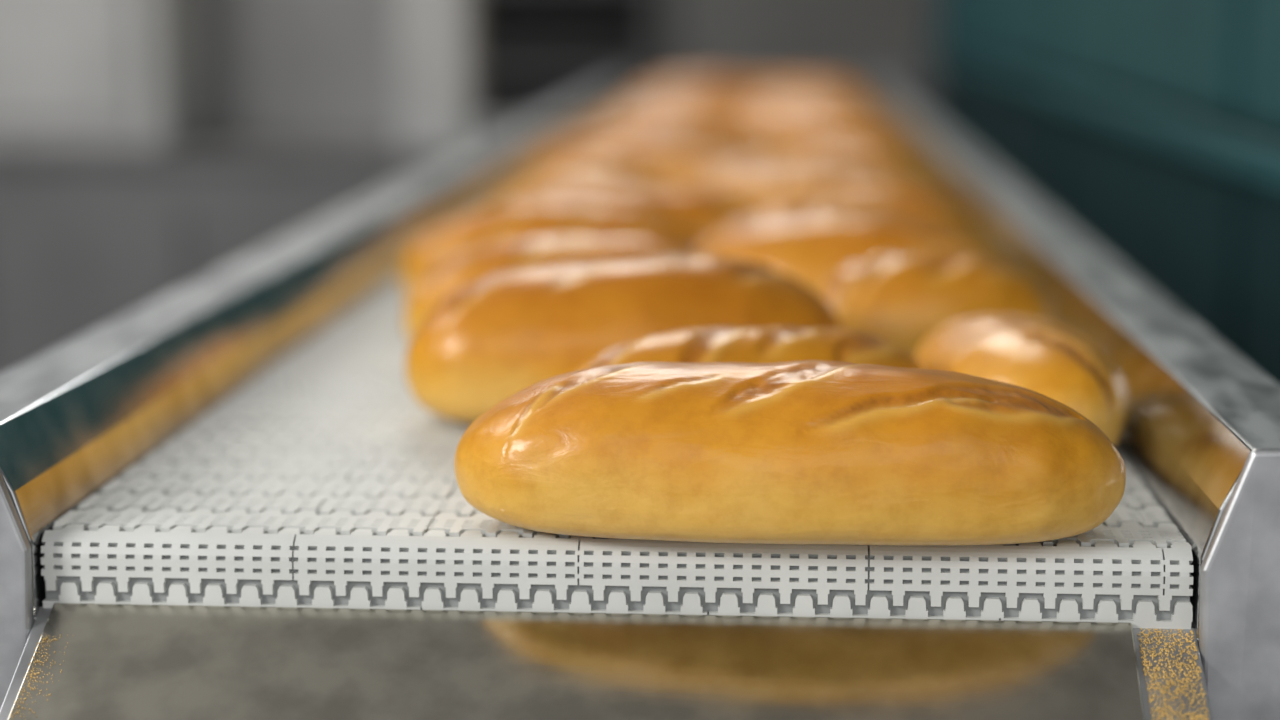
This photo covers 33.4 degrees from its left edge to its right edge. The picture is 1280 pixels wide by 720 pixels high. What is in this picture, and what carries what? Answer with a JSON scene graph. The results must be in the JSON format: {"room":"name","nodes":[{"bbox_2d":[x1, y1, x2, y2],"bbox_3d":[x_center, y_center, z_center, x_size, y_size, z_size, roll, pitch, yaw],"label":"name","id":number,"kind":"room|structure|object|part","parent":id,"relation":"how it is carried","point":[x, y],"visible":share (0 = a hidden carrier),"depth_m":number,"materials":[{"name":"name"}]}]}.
{"room":"processing plant","nodes":[
{"label":"processing plant","id":0,"kind":"room"},
{"bbox_2d":[676,0,934,116],"bbox_3d":[0.071,-2.218,9.738,9.000,3.400,0.100,1,10,4],"label":"wall","id":1,"kind":"structure","parent":0,"point":[714,37],"depth_m":9.77,"materials":[{"name":"grey paint"}]},
{"bbox_3d":[-0.352,0.596,3.584,9.000,0.100,13.000,1,10,4],"label":"floor","id":2,"kind":"structure","parent":0,"visible":0},
{"bbox_2d":[0,0,523,372],"bbox_3d":[-1.739,-0.496,4.047,2.990,1.900,0.945,1,10,4],"label":"wall","id":3,"kind":"structure","parent":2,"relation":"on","point":[148,148],"depth_m":3.59,"materials":[{"name":"grey paint"}]},
{"bbox_3d":[-1.193,-0.778,3.522,0.700,0.770,0.015,1,10,4],"label":"cabinet door","id":4,"kind":"part","parent":3,"relation":"part of","materials":[{"name":"grey paint"}]},
{"bbox_3d":[-0.924,-0.011,3.633,0.320,0.480,0.015,1,10,4],"label":"drawer","id":5,"kind":"part","parent":3,"relation":"part of","materials":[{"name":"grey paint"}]},
{"bbox_2d":[0,122,523,164],"bbox_3d":[-1.738,-0.425,4.072,2.990,0.020,0.920,1,10,4],"label":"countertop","id":6,"kind":"structure","parent":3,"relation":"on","point":[209,150],"depth_m":3.56,"materials":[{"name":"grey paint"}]},
{"bbox_3d":[-0.564,-0.007,3.611,0.320,0.480,0.015,1,10,4],"label":"drawer","id":7,"kind":"part","parent":3,"relation":"part of","materials":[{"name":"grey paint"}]},
{"bbox_3d":[-0.578,-0.830,3.816,0.390,0.865,0.100,1,10,4],"label":"panel","id":8,"kind":"part","parent":3,"relation":"part of","materials":[{"name":"grey paint"}]},
{"bbox_3d":[-0.341,-0.856,3.521,0.120,1.015,0.120,1,10,4],"label":"upright post","id":9,"kind":"part","parent":3,"relation":"part of","materials":[{"name":"grey paint"}]},
{"bbox_2d":[476,0,675,121],"bbox_3d":[-0.387,-1.124,7.463,1.000,2.000,0.600,1,10,4],"label":"storage rack","id":10,"kind":"object","parent":2,"relation":"on","point":[534,57],"visible":0.12,"depth_m":7.70,"materials":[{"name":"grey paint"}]},
{"bbox_2d":[477,68,649,82],"bbox_3d":[-0.389,-0.996,7.459,0.880,0.030,0.550,1,10,4],"label":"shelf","id":11,"kind":"object","parent":10,"relation":"attached to","point":[484,75],"depth_m":7.19,"materials":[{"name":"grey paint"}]},
{"bbox_2d":[0,79,1279,719],"bbox_3d":[0.116,0.164,2.992,0.800,0.949,4.461,1,10,4],"label":"conveyor","id":12,"kind":"object","parent":2,"relation":"on","point":[228,495],"visible":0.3,"depth_m":0.94,"materials":[{"name":"white plastic"}]},
{"bbox_3d":[-0.342,0.202,0.963,0.146,0.349,0.015,1,10,4],"label":"plate","id":13,"kind":"part","parent":12,"relation":"part of","materials":[{"name":"metal"}]},
{"bbox_2d":[404,234,699,339],"bbox_3d":[-0.039,-0.042,1.404,0.235,0.082,0.107,-1,10,-6],"label":"bread loaf","id":14,"kind":"object","parent":12,"relation":"on","point":[463,268],"visible":0.3,"depth_m":1.38,"materials":[{"name":"brown food"}]},
{"bbox_2d":[402,199,705,297],"bbox_3d":[-0.058,-0.073,1.570,0.236,0.089,0.102,0,10,1],"label":"bread loaf","id":15,"kind":"object","parent":12,"relation":"on","point":[545,217],"visible":0.34,"depth_m":1.54,"materials":[{"name":"brown food"}]},
{"bbox_3d":[-0.033,0.187,0.846,0.480,0.118,0.211,1,10,4],"label":"discharge plate","id":16,"kind":"part","parent":12,"relation":"part of","materials":[{"name":"metal"}]},
{"bbox_2d":[405,254,843,423],"bbox_3d":[-0.006,-0.014,1.218,0.258,0.089,0.126,-2,10,-14],"label":"bread loaf","id":17,"kind":"object","parent":12,"relation":"on","point":[498,335],"visible":0.56,"depth_m":1.17,"materials":[{"name":"brown food"}]},
{"bbox_2d":[491,76,982,239],"bbox_3d":[0.142,-0.332,3.100,0.468,0.089,2.885,1,10,4],"label":"bread loaves","id":18,"kind":"object","parent":12,"relation":"on","point":[705,154],"visible":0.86,"depth_m":2.33,"materials":[{"name":"brown food"}]},
{"bbox_2d":[576,326,924,370],"bbox_3d":[0.055,0.016,1.107,0.216,0.067,0.088,-4,10,-20],"label":"bread loaf","id":19,"kind":"object","parent":12,"relation":"on","point":[722,343],"visible":0.15,"depth_m":1.08,"materials":[{"name":"brown food"}]},
{"bbox_2d":[454,360,1125,544],"bbox_3d":[0.065,0.038,0.953,0.299,0.075,0.112,1,10,4],"label":"bread loaf","id":20,"kind":"object","parent":12,"relation":"on","point":[800,451],"visible":1,"depth_m":0.91,"materials":[{"name":"brown food"}]},
{"bbox_2d":[690,215,1002,291],"bbox_3d":[0.143,-0.061,1.514,0.252,0.083,0.104,2,10,13],"label":"bread loaf","id":21,"kind":"object","parent":12,"relation":"on","point":[811,251],"visible":0.23,"depth_m":1.48,"materials":[{"name":"brown food"}]},
{"bbox_2d":[712,203,992,250],"bbox_3d":[0.161,-0.082,1.652,0.236,0.078,0.103,-1,10,-5],"label":"bread loaf","id":22,"kind":"object","parent":12,"relation":"on","point":[888,212],"visible":0.15,"depth_m":1.63,"materials":[{"name":"brown food"}]},
{"bbox_2d":[816,251,1052,355],"bbox_3d":[0.184,-0.031,1.356,0.163,0.076,0.091,-2,10,-12],"label":"bread loaf","id":23,"kind":"object","parent":12,"relation":"on","point":[900,299],"visible":0.42,"depth_m":1.32,"materials":[{"name":"brown food"}]},
{"bbox_2d":[915,313,1129,445],"bbox_3d":[0.207,0.008,1.166,0.102,0.063,0.206,-1,10,-5],"label":"bread loaf","id":24,"kind":"object","parent":12,"relation":"on","point":[1052,359],"visible":0.56,"depth_m":1.10,"materials":[{"name":"brown food"}]},
{"bbox_3d":[0.311,0.209,0.921,0.146,0.349,0.015,1,10,4],"label":"plate","id":25,"kind":"part","parent":12,"relation":"part of","materials":[{"name":"metal"}]},
{"bbox_2d":[927,0,1279,383],"bbox_3d":[1.364,-0.587,3.983,1.251,2.100,6.600,1,10,4],"label":"wall","id":26,"kind":"structure","parent":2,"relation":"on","point":[1151,128],"depth_m":2.95,"materials":[{"name":"paint"}]},
{"bbox_3d":[0.925,-1.417,6.138,0.020,1.020,1.500,1,10,4],"label":"panel","id":27,"kind":"part","parent":26,"relation":"part of","materials":[{"name":"teal paint"}]},
{"bbox_3d":[0.930,-0.485,6.295,0.010,0.730,1.500,1,10,4],"label":"panel","id":28,"kind":"part","parent":26,"relation":"part of","materials":[{"name":"teal paint"}]},
{"bbox_3d":[0.824,-1.158,4.603,0.020,1.020,1.500,1,10,4],"label":"panel","id":29,"kind":"part","parent":26,"relation":"part of","materials":[{"name":"teal paint"}]},
{"bbox_3d":[0.829,-0.226,4.760,0.010,0.730,1.500,1,10,4],"label":"panel","id":30,"kind":"part","parent":26,"relation":"part of","materials":[{"name":"teal paint"}]},
{"bbox_3d":[0.778,-0.510,4.035,0.025,0.040,6.600,1,10,4],"label":"horizontal rail","id":31,"kind":"part","parent":26,"relation":"part of","materials":[{"name":"teal paint"}]},
{"bbox_3d":[0.728,0.033,3.225,0.010,0.730,1.500,1,10,4],"label":"panel","id":32,"kind":"part","parent":26,"relation":"part of","materials":[{"name":"teal paint"}]},
{"bbox_3d":[0.723,-0.899,3.068,0.020,1.020,1.500,1,10,4],"label":"panel","id":33,"kind":"part","parent":26,"relation":"part of","materials":[{"name":"teal paint"}]},
{"bbox_3d":[0.628,0.292,1.690,0.010,0.730,1.500,1,10,4],"label":"panel","id":34,"kind":"part","parent":26,"relation":"part of","materials":[{"name":"teal paint"}]},
{"bbox_3d":[0.623,-0.640,1.533,0.020,1.020,1.500,1,10,4],"label":"panel","id":35,"kind":"part","parent":26,"relation":"part of","materials":[{"name":"teal paint"}]}
]}

